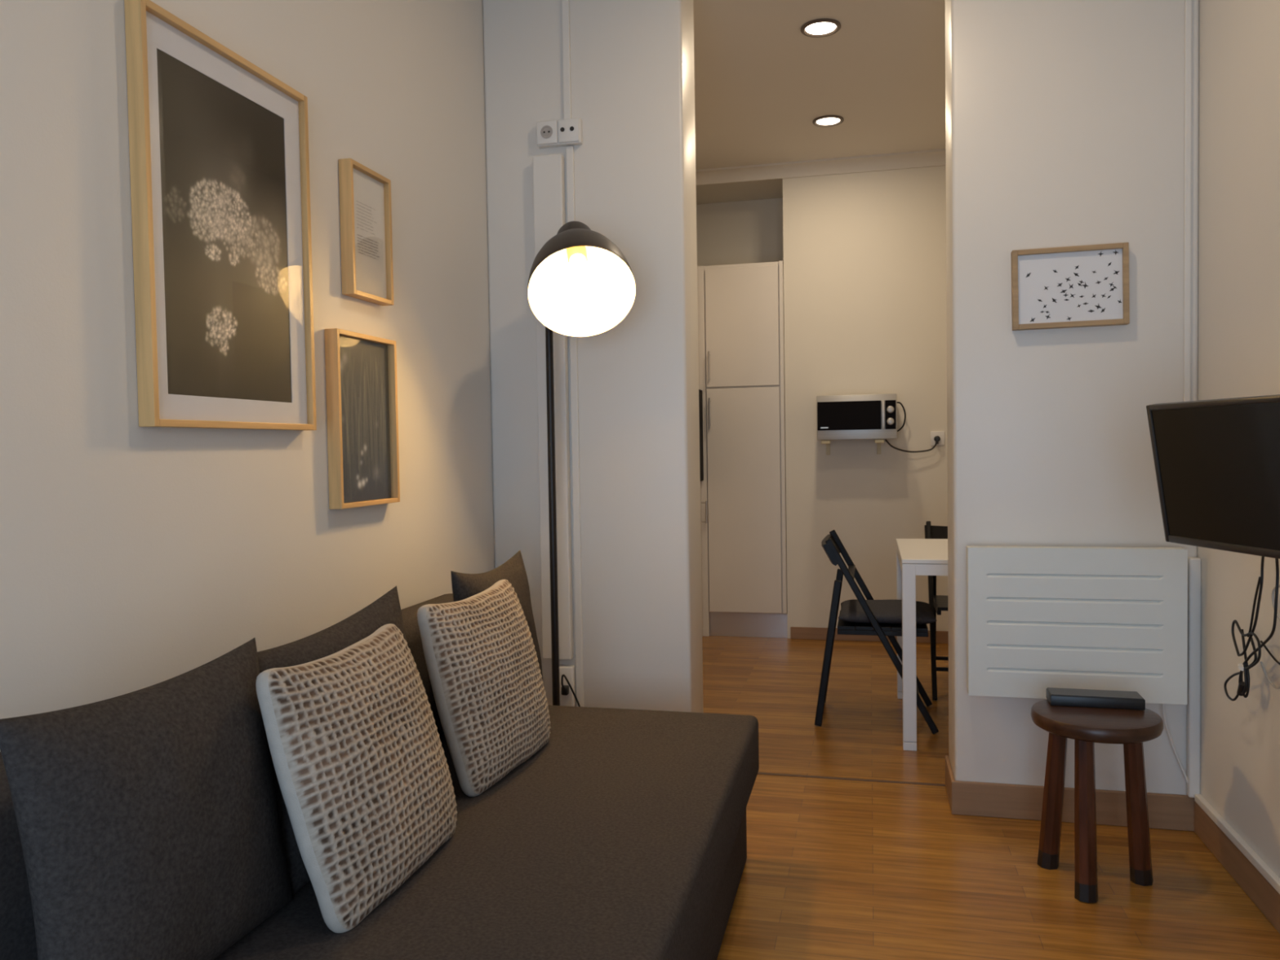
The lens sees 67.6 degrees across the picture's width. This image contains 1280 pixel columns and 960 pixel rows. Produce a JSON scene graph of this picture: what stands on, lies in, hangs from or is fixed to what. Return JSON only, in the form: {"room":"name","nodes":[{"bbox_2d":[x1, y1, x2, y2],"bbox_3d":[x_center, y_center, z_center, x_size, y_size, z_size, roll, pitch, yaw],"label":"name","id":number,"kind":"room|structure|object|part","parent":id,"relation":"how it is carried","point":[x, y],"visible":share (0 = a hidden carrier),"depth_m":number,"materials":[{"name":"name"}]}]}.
{"room":"living room","nodes":[
{"label":"living room","id":0,"kind":"room"},
{"bbox_2d":[0,0,494,751],"bbox_3d":[-1.086,-0.278,1.336,0.100,2.900,4.810,0,2,14],"label":"wall","id":1,"kind":"structure","parent":0,"point":[133,557],"depth_m":1.97,"materials":[{"name":"beige paint"}]},
{"bbox_2d":[124,0,316,430],"bbox_3d":[-0.855,-0.500,2.011,0.035,0.784,0.532,0,2,14],"label":"picture frame","id":2,"kind":"object","parent":1,"relation":"attached to","point":[219,144],"visible":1,"depth_m":1.95,"materials":[{"name":"brown wood"}]},
{"bbox_2d":[156,48,291,402],"bbox_3d":[-0.857,-0.495,2.004,0.001,0.649,0.403,0,2,14],"label":"photograph","id":3,"kind":"object","parent":2,"relation":"attached to","point":[222,153],"depth_m":1.98},
{"bbox_2d":[324,328,399,509],"bbox_3d":[-0.728,-0.157,2.529,0.035,0.449,0.306,0,2,14],"label":"picture frame","id":4,"kind":"object","parent":1,"relation":"attached to","point":[362,384],"visible":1,"depth_m":2.52,"materials":[{"name":"brown wood"}]},
{"bbox_2d":[339,335,391,502],"bbox_3d":[-0.731,-0.157,2.529,0.001,0.425,0.282,0,2,14],"label":"photograph","id":5,"kind":"object","parent":4,"relation":"attached to","point":[364,369],"depth_m":2.54},
{"bbox_2d":[337,158,393,306],"bbox_3d":[-0.727,-0.653,2.550,0.035,0.344,0.212,0,2,14],"label":"picture frame","id":6,"kind":"object","parent":1,"relation":"attached to","point":[365,194],"visible":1,"depth_m":2.54,"materials":[{"name":"brown wood"}]},
{"bbox_2d":[352,167,386,298],"bbox_3d":[-0.734,-0.653,2.551,0.018,0.320,0.188,0,2,14],"label":"poster","id":7,"kind":"object","parent":6,"relation":"attached to","point":[369,186],"depth_m":2.55,"materials":[{"name":"paper"}]},
{"bbox_2d":[696,178,782,204],"bbox_3d":[0.384,-1.899,6.249,1.136,0.045,0.576,0,2,14],"label":"wall","id":8,"kind":"structure","parent":0,"point":[766,188],"depth_m":6.23,"materials":[{"name":"paint"}]},
{"bbox_2d":[696,197,783,266],"bbox_3d":[0.481,-0.484,6.607,1.136,2.900,0.060,0,2,14],"label":"wall","id":9,"kind":"structure","parent":0,"point":[750,231],"depth_m":6.48,"materials":[{"name":"paint"}]},
{"bbox_2d":[693,0,945,169],"bbox_3d":[0.247,-1.842,2.531,2.847,0.100,8.070,0,2,14],"label":"ceiling","id":10,"kind":"structure","parent":0,"point":[761,83],"depth_m":4.46,"materials":[{"name":"paint"}]},
{"bbox_2d":[800,17,840,37],"bbox_3d":[0.737,-1.841,3.897,0.162,0.010,0.162,0,2,14],"label":"recessed light","id":11,"kind":"object","parent":10,"relation":"in","point":[823,27],"visible":1,"depth_m":3.89,"materials":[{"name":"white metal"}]},
{"bbox_2d":[812,115,844,126],"bbox_3d":[0.988,-1.883,5.020,0.162,0.010,0.162,0,2,14],"label":"recessed light","id":12,"kind":"object","parent":10,"relation":"in","point":[826,120],"visible":1,"depth_m":5.01,"materials":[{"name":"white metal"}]},
{"bbox_2d":[482,0,1199,795],"bbox_3d":[0.603,-0.372,3.271,2.283,2.900,0.255,0,2,14],"label":"wall","id":13,"kind":"structure","parent":0,"point":[1064,119],"depth_m":3.05,"materials":[{"name":"paint"}]},
{"bbox_2d":[532,153,573,660],"bbox_3d":[-0.303,-0.245,3.342,0.105,1.752,0.038,0,2,14],"label":"board","id":14,"kind":"object","parent":13,"relation":"attached to","point":[548,173],"visible":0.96,"depth_m":3.33,"materials":[{"name":"white plastic"}]},
{"bbox_2d":[536,117,582,148],"bbox_3d":[-0.279,-1.198,3.300,0.158,0.085,0.038,0,2,14],"label":"wall socket","id":15,"kind":"object","parent":13,"relation":"attached to","point":[561,132],"visible":1,"depth_m":3.29,"materials":[{"name":"white plastic"}]},
{"bbox_2d":[540,125,552,137],"bbox_3d":[-0.321,-1.198,3.292,0.044,0.044,0.002,0,2,14],"label":"outlet","id":16,"kind":"object","parent":15,"relation":"attached to","point":[546,131],"depth_m":3.29,"materials":[{"name":"white plastic"}]},
{"bbox_3d":[-0.320,-1.198,3.297,0.074,0.077,0.008,0,2,14],"label":"power plate","id":17,"kind":"part","parent":15,"relation":"part of","materials":[{"name":"white plastic"}]},
{"bbox_3d":[-0.244,-1.198,3.279,0.074,0.077,0.008,0,2,14],"label":"aerial plate","id":18,"kind":"part","parent":15,"relation":"part of","materials":[{"name":"white plastic"}]},
{"bbox_2d":[561,0,571,119],"bbox_3d":[-0.254,-1.522,3.295,0.026,0.574,0.013,0,2,14],"label":"cable trunking","id":19,"kind":"object","parent":13,"relation":"attached to","point":[565,3],"visible":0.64,"depth_m":3.29,"materials":[{"name":"white plastic"}]},
{"bbox_2d":[559,665,575,706],"bbox_3d":[-0.265,0.728,3.359,0.064,0.145,0.060,0,2,14],"label":"wall socket","id":20,"kind":"object","parent":13,"relation":"attached to","point":[566,697],"visible":0.72,"depth_m":3.35,"materials":[{"name":"white plastic"}]},
{"bbox_2d":[565,146,583,706],"bbox_3d":[-0.225,-0.082,3.342,0.026,2.143,0.013,0,2,14],"label":"cable trunking","id":21,"kind":"object","parent":13,"relation":"attached to","point":[569,149],"visible":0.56,"depth_m":3.34,"materials":[{"name":"white plastic"}]},
{"bbox_2d":[945,755,954,809],"bbox_3d":[1.043,1.020,3.218,0.012,0.108,0.255,0,2,14],"label":"baseboard","id":22,"kind":"structure","parent":13,"relation":"attached to","point":[948,772],"depth_m":3.21,"materials":[{"name":"brown wood"}]},
{"bbox_2d":[1010,242,1129,330],"bbox_3d":[1.321,-0.593,2.942,0.331,0.245,0.031,-1,2,14],"label":"picture frame","id":23,"kind":"object","parent":13,"relation":"attached to","point":[1084,286],"visible":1,"depth_m":2.94,"materials":[{"name":"brown wood"}]},
{"bbox_2d":[951,780,1194,831],"bbox_3d":[1.355,1.022,3.005,0.719,0.108,0.014,0,2,14],"label":"baseboard","id":24,"kind":"structure","parent":13,"relation":"attached to","point":[1166,811],"depth_m":3.02,"materials":[{"name":"brown wood"}]},
{"bbox_2d":[966,546,1187,784],"bbox_3d":[1.356,0.587,2.951,0.659,0.763,0.085,0,2,14],"label":"radiator","id":25,"kind":"object","parent":13,"relation":"attached to","point":[1039,618],"visible":0.99,"depth_m":2.91,"materials":[{"name":"metal"}]},
{"bbox_3d":[1.333,0.438,2.946,0.616,0.462,0.046,0,2,14],"label":"casing","id":26,"kind":"part","parent":25,"relation":"part of","materials":[{"name":"metal"}]},
{"bbox_3d":[1.327,0.439,2.924,0.618,0.464,0.030,0,2,14],"label":"panel","id":27,"kind":"part","parent":25,"relation":"part of","materials":[{"name":"metal"}]},
{"bbox_3d":[1.634,0.814,2.906,0.104,0.304,0.016,-1,2,-6],"label":"power cord","id":28,"kind":"part","parent":25,"relation":"part of","materials":[{"name":"white plastic"}]},
{"bbox_2d":[1183,0,1191,401],"bbox_3d":[1.642,-0.825,2.868,0.018,2.000,0.009,0,2,14],"label":"cable trunking","id":29,"kind":"object","parent":13,"relation":"attached to","point":[1188,3],"visible":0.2,"depth_m":2.87,"materials":[{"name":"white plastic"}]},
{"bbox_2d":[1186,557,1200,797],"bbox_3d":[1.679,0.600,2.902,0.032,0.731,0.032,0,2,14],"label":"corner trunking","id":30,"kind":"object","parent":13,"relation":"attached to","point":[1193,663],"visible":0.8,"depth_m":2.89,"materials":[{"name":"white plastic"}]},
{"bbox_2d":[757,772,945,786],"bbox_3d":[0.654,1.072,3.446,0.851,0.004,0.018,0,2,14],"label":"trim","id":31,"kind":"structure","parent":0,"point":[758,773],"depth_m":3.42,"materials":[{"name":"brown wood"}]},
{"bbox_2d":[782,165,948,638],"bbox_3d":[1.674,-0.482,5.993,1.471,2.900,0.576,0,2,14],"label":"wall","id":32,"kind":"structure","parent":0,"point":[865,308],"depth_m":5.77,"materials":[{"name":"paint"}]},
{"bbox_2d":[695,148,946,185],"bbox_3d":[1.023,-1.877,5.760,2.607,0.075,0.078,0,2,14],"label":"trim","id":33,"kind":"structure","parent":32,"relation":"attached to","point":[933,157],"depth_m":5.75,"materials":[{"name":"paint"}]},
{"bbox_2d":[790,626,948,644],"bbox_3d":[1.638,0.941,5.753,1.451,0.074,0.014,0,2,14],"label":"baseboard","id":34,"kind":"structure","parent":32,"relation":"attached to","point":[796,633],"depth_m":5.84,"materials":[{"name":"brown wood"}]},
{"bbox_2d":[816,393,936,454],"bbox_3d":[1.386,-0.321,5.577,0.682,0.345,0.379,0,2,14],"label":"microwave","id":35,"kind":"object","parent":32,"relation":"attached to","point":[856,416],"visible":1,"depth_m":5.45,"materials":[{"name":"metal"}]},
{"bbox_3d":[1.192,-0.367,5.455,0.355,0.163,0.014,0,2,14],"label":"door","id":36,"kind":"part","parent":35,"relation":"part of","materials":[{"name":"black glass"}]},
{"bbox_3d":[1.373,-0.368,5.401,0.017,0.163,0.034,0,2,14],"label":"door handle","id":37,"kind":"part","parent":35,"relation":"part of","materials":[{"name":"metal"}]},
{"bbox_3d":[1.410,-0.397,5.385,0.042,0.042,0.020,0,2,14],"label":"knob","id":38,"kind":"part","parent":35,"relation":"part of","materials":[{"name":"metal"}]},
{"bbox_3d":[1.411,-0.330,5.387,0.042,0.042,0.020,0,2,14],"label":"knob","id":39,"kind":"part","parent":35,"relation":"part of","materials":[{"name":"metal"}]},
{"bbox_3d":[1.415,-0.369,5.401,0.058,0.163,0.014,0,2,14],"label":"control panel","id":40,"kind":"part","parent":35,"relation":"part of","materials":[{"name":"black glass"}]},
{"bbox_3d":[1.601,-0.314,5.673,0.306,0.303,0.052,-1,2,1],"label":"power cord","id":41,"kind":"part","parent":35,"relation":"part of","materials":[{"name":"black rubber"}]},
{"bbox_2d":[930,431,944,445],"bbox_3d":[1.762,-0.246,5.662,0.080,0.085,0.045,0,2,14],"label":"wall socket","id":42,"kind":"object","parent":32,"relation":"attached to","point":[937,437],"visible":1,"depth_m":5.67,"materials":[{"name":"white plastic"}]},
{"bbox_2d":[702,635,1279,959],"bbox_3d":[0.296,1.146,2.633,2.847,0.080,8.070,0,2,14],"label":"floor","id":43,"kind":"structure","parent":0,"point":[834,869],"depth_m":2.75,"materials":[{"name":"laminate"}]},
{"bbox_2d":[0,593,759,959],"bbox_3d":[-0.415,0.767,1.702,0.978,0.765,2.458,0,2,14],"label":"sofa","id":44,"kind":"object","parent":43,"relation":"on","point":[624,836],"visible":0.51,"depth_m":1.83,"materials":[{"name":"grey fabric"}]},
{"bbox_2d":[0,637,293,959],"bbox_3d":[-0.700,0.513,1.420,0.146,0.459,0.517,-1,2,11],"label":"sofa cushion","id":45,"kind":"object","parent":44,"relation":"on","point":[148,819],"visible":1,"depth_m":1.32,"materials":[{"name":"grey fabric"}]},
{"bbox_3d":[-0.812,0.561,1.784,0.171,0.346,2.408,0,2,14],"label":"backrest","id":46,"kind":"part","parent":44,"relation":"part of","materials":[{"name":"grey fabric"}]},
{"bbox_2d":[257,586,406,895],"bbox_3d":[-0.587,0.488,1.902,0.168,0.487,0.574,0,2,24],"label":"sofa cushion","id":47,"kind":"object","parent":44,"relation":"on","point":[386,610],"visible":0.27,"depth_m":1.79,"materials":[{"name":"grey fabric"}]},
{"bbox_2d":[255,623,457,933],"bbox_3d":[-0.492,0.520,1.762,0.182,0.434,0.470,0,2,13],"label":"cushion","id":48,"kind":"object","parent":44,"relation":"on","point":[363,775],"visible":1,"depth_m":1.63,"materials":[{"name":"white fabric"}]},
{"bbox_2d":[417,579,551,796],"bbox_3d":[-0.362,0.493,2.356,0.170,0.439,0.473,0,2,18],"label":"cushion","id":49,"kind":"object","parent":44,"relation":"on","point":[481,656],"visible":1,"depth_m":2.23,"materials":[{"name":"white fabric"}]},
{"bbox_3d":[-0.414,0.815,1.704,0.978,0.178,2.458,0,2,14],"label":"mattress","id":50,"kind":"part","parent":44,"relation":"part of","materials":[{"name":"grey fabric"}]},
{"bbox_2d":[450,550,543,684],"bbox_3d":[-0.394,0.459,2.698,0.168,0.471,0.504,0,2,20],"label":"sofa cushion","id":51,"kind":"object","parent":44,"relation":"on","point":[464,585],"visible":0.27,"depth_m":2.73,"materials":[{"name":"grey fabric"}]},
{"bbox_2d":[527,221,635,706],"bbox_3d":[-0.225,0.129,3.083,0.329,1.938,0.551,-2,2,-23],"label":"floor lamp","id":52,"kind":"object","parent":43,"relation":"on","point":[580,282],"visible":0.85,"depth_m":3.07,"materials":[{"name":"black metal"}]},
{"bbox_3d":[-0.213,0.868,3.293,0.047,0.392,0.136,-3,3,-42],"label":"cord","id":53,"kind":"part","parent":52,"relation":"part of","materials":[{"name":"black plastic"}]},
{"bbox_2d":[566,245,586,264],"bbox_3d":[-0.201,-0.720,3.059,0.062,0.087,0.087,-1,2,-9],"label":"bulb socket","id":54,"kind":"object","parent":52,"relation":"attached to","point":[575,253],"depth_m":3.03,"materials":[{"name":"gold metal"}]},
{"bbox_3d":[-0.186,-0.653,2.992,0.081,0.107,0.106,0,2,14],"label":"bulb","id":55,"kind":"part","parent":52,"relation":"part of","materials":[{"name":"white glass"}]},
{"bbox_3d":[-0.168,-0.645,2.979,0.330,0.385,0.383,0,2,14],"label":"lamp shade","id":56,"kind":"part","parent":52,"relation":"part of","materials":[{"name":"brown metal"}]},
{"bbox_2d":[697,265,707,636],"bbox_3d":[0.033,-0.159,5.736,0.647,2.325,0.675,0,2,14],"label":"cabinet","id":57,"kind":"object","parent":43,"relation":"on","point":[700,392],"visible":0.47,"depth_m":5.95,"materials":[{"name":"white wood"}]},
{"bbox_2d":[698,389,703,480],"bbox_3d":[0.313,-0.267,5.688,0.020,0.565,0.620,0,2,14],"label":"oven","id":58,"kind":"object","parent":57,"relation":"in","point":[700,393],"depth_m":5.92,"materials":[{"name":"black glass"}]},
{"bbox_3d":[0.403,0.200,5.962,0.039,0.140,0.014,0,2,14],"label":"handle","id":59,"kind":"part","parent":57,"relation":"part of","materials":[{"name":"metal"}]},
{"bbox_2d":[697,260,787,638],"bbox_3d":[0.686,-0.186,6.210,0.556,2.325,0.617,0,2,14],"label":"tall cabinet","id":60,"kind":"object","parent":43,"relation":"on","point":[740,306],"visible":0.91,"depth_m":5.94,"materials":[{"name":"white wood"}]},
{"bbox_3d":[0.431,-0.706,5.951,0.011,0.190,0.033,0,2,14],"label":"handle","id":61,"kind":"part","parent":60,"relation":"part of","materials":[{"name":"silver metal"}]},
{"bbox_3d":[0.435,-0.416,5.961,0.011,0.190,0.033,0,2,14],"label":"handle","id":62,"kind":"part","parent":60,"relation":"part of","materials":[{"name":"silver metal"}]},
{"bbox_3d":[0.631,-0.947,5.919,0.452,0.732,0.019,0,2,14],"label":"door","id":63,"kind":"part","parent":60,"relation":"part of","materials":[{"name":"beige wood"}]},
{"bbox_3d":[0.648,0.128,5.955,0.452,1.400,0.019,0,2,14],"label":"door","id":64,"kind":"part","parent":60,"relation":"part of","materials":[{"name":"beige wood"}]},
{"bbox_2d":[814,529,938,733],"bbox_3d":[1.027,0.638,4.188,0.505,0.804,0.460,0,2,14],"label":"folding chair","id":65,"kind":"object","parent":43,"relation":"on","point":[831,544],"visible":0.71,"depth_m":4.03,"materials":[{"name":"black wood"}]},
{"bbox_3d":[0.797,0.735,4.053,0.118,0.624,0.022,0,2,14],"label":"leg","id":66,"kind":"part","parent":65,"relation":"part of","materials":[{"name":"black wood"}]},
{"bbox_3d":[0.844,0.309,4.219,0.083,0.102,0.460,0,2,14],"label":"backrest","id":67,"kind":"part","parent":65,"relation":"part of","materials":[{"name":"black wood"}]},
{"bbox_3d":[0.884,0.721,4.418,0.118,0.624,0.022,0,2,14],"label":"leg","id":68,"kind":"part","parent":65,"relation":"part of","materials":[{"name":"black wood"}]},
{"bbox_3d":[0.928,0.407,4.202,0.030,0.016,0.424,0,2,14],"label":"rail","id":69,"kind":"part","parent":65,"relation":"part of","materials":[{"name":"black wood"}]},
{"bbox_3d":[1.057,0.625,4.180,0.368,0.036,0.396,0,2,14],"label":"seat","id":70,"kind":"part","parent":65,"relation":"part of","materials":[{"name":"black wood"}]},
{"bbox_2d":[838,599,937,624],"bbox_3d":[1.074,0.576,4.174,0.400,0.072,0.385,0,2,14],"label":"seat pad","id":71,"kind":"object","parent":65,"relation":"on","point":[890,611],"visible":0.73,"depth_m":4.04,"materials":[{"name":"black fabric"}]},
{"bbox_2d":[896,538,947,751],"bbox_3d":[1.484,0.664,4.037,0.754,0.750,0.830,0,2,14],"label":"dining table","id":72,"kind":"object","parent":43,"relation":"on","point":[914,557],"visible":0.42,"depth_m":3.72,"materials":[{"name":"white paint"}]},
{"bbox_3d":[1.234,0.644,4.497,0.051,0.698,0.051,0,2,14],"label":"leg","id":73,"kind":"part","parent":72,"relation":"part of","materials":[{"name":"white metal"}]},
{"bbox_3d":[1.053,0.673,3.742,0.051,0.698,0.051,0,2,14],"label":"leg","id":74,"kind":"part","parent":72,"relation":"part of","materials":[{"name":"white metal"}]},
{"bbox_2d":[924,520,948,700],"bbox_3d":[1.625,0.614,4.611,0.460,0.804,0.505,0,2,14],"label":"folding chair","id":75,"kind":"object","parent":43,"relation":"on","point":[938,603],"visible":0.31,"depth_m":4.64,"materials":[{"name":"black wood"}]},
{"bbox_3d":[1.413,0.616,4.634,0.022,0.804,0.451,0,2,14],"label":"leg","id":76,"kind":"part","parent":75,"relation":"part of","materials":[{"name":"black wood"}]},
{"bbox_3d":[1.489,0.696,4.846,0.022,0.624,0.118,0,2,14],"label":"leg","id":77,"kind":"part","parent":75,"relation":"part of","materials":[{"name":"black wood"}]},
{"bbox_3d":[1.662,0.277,4.777,0.460,0.102,0.083,0,2,14],"label":"backrest","id":78,"kind":"part","parent":75,"relation":"part of","materials":[{"name":"black wood"}]},
{"bbox_3d":[1.618,0.602,4.581,0.396,0.036,0.368,0,2,14],"label":"seat","id":79,"kind":"part","parent":75,"relation":"part of","materials":[{"name":"black wood"}]},
{"bbox_2d":[1031,699,1163,902],"bbox_3d":[1.243,0.862,2.611,0.326,0.465,0.326,0,2,14],"label":"wooden stool","id":80,"kind":"object","parent":43,"relation":"on","point":[1087,726],"visible":0.9,"depth_m":2.55,"materials":[{"name":"brown wood"}]},
{"bbox_3d":[1.162,0.858,2.686,0.075,0.379,0.051,0,2,36],"label":"leg","id":81,"kind":"part","parent":80,"relation":"part of","materials":[{"name":"brown wood"}]},
{"bbox_3d":[1.170,0.864,2.517,0.056,0.382,0.094,0,2,14],"label":"leg","id":82,"kind":"part","parent":80,"relation":"part of","materials":[{"name":"brown wood"}]},
{"bbox_2d":[1045,687,1145,710],"bbox_3d":[1.269,0.610,2.670,0.240,0.031,0.084,0,2,15],"label":"media box","id":83,"kind":"object","parent":80,"relation":"on","point":[1104,699],"visible":1,"depth_m":2.64,"materials":[{"name":"black plastic"}]},
{"bbox_3d":[1.240,0.651,2.604,0.326,0.043,0.326,0,2,14],"label":"seat","id":84,"kind":"part","parent":80,"relation":"part of","materials":[{"name":"brown wood"}]},
{"bbox_3d":[1.338,0.859,2.574,0.093,0.382,0.055,-2,2,-37],"label":"leg","id":85,"kind":"part","parent":80,"relation":"part of","materials":[{"name":"brown wood"}]},
{"bbox_2d":[1196,0,1279,878],"bbox_3d":[1.588,-0.353,2.266,0.100,2.900,7.870,0,2,14],"label":"wall","id":86,"kind":"structure","parent":0,"point":[1238,322],"depth_m":2.56,"materials":[{"name":"beige paint"}]},
{"bbox_2d":[1146,394,1279,559],"bbox_3d":[1.374,-0.009,2.063,0.222,0.340,0.586,-1,2,-5],"label":"television","id":87,"kind":"object","parent":86,"relation":"attached to","point":[1217,461],"visible":1,"depth_m":2.12,"materials":[{"name":"black plastic"}]},
{"bbox_2d":[1194,800,1279,933],"bbox_3d":[1.167,1.108,0.710,0.014,0.100,4.541,0,2,14],"label":"baseboard","id":88,"kind":"structure","parent":86,"relation":"attached to","point":[1259,890],"depth_m":2.55,"materials":[{"name":"brown wood"}]},
{"bbox_2d":[1194,793,1279,894],"bbox_3d":[1.162,1.046,0.700,0.018,0.024,4.525,0,2,14],"label":"trim","id":89,"kind":"structure","parent":86,"relation":"attached to","point":[1259,864],"depth_m":2.55,"materials":[{"name":"beige wood"}]},
{"bbox_2d":[1223,555,1279,701],"bbox_3d":[1.506,0.330,2.353,0.070,0.513,0.416,0,2,14],"label":"cable bundle","id":90,"kind":"object","parent":86,"relation":"attached to","point":[1243,687],"visible":0.98,"depth_m":2.37,"materials":[{"name":"black rubber"}]},
{"bbox_2d":[1259,584,1279,688],"bbox_3d":[1.510,0.320,2.260,0.038,0.366,0.248,0,2,24],"label":"cable","id":91,"kind":"object","parent":90,"relation":"hanging from","point":[1273,588],"visible":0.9,"depth_m":2.32,"materials":[{"name":"black plastic"}]}
]}

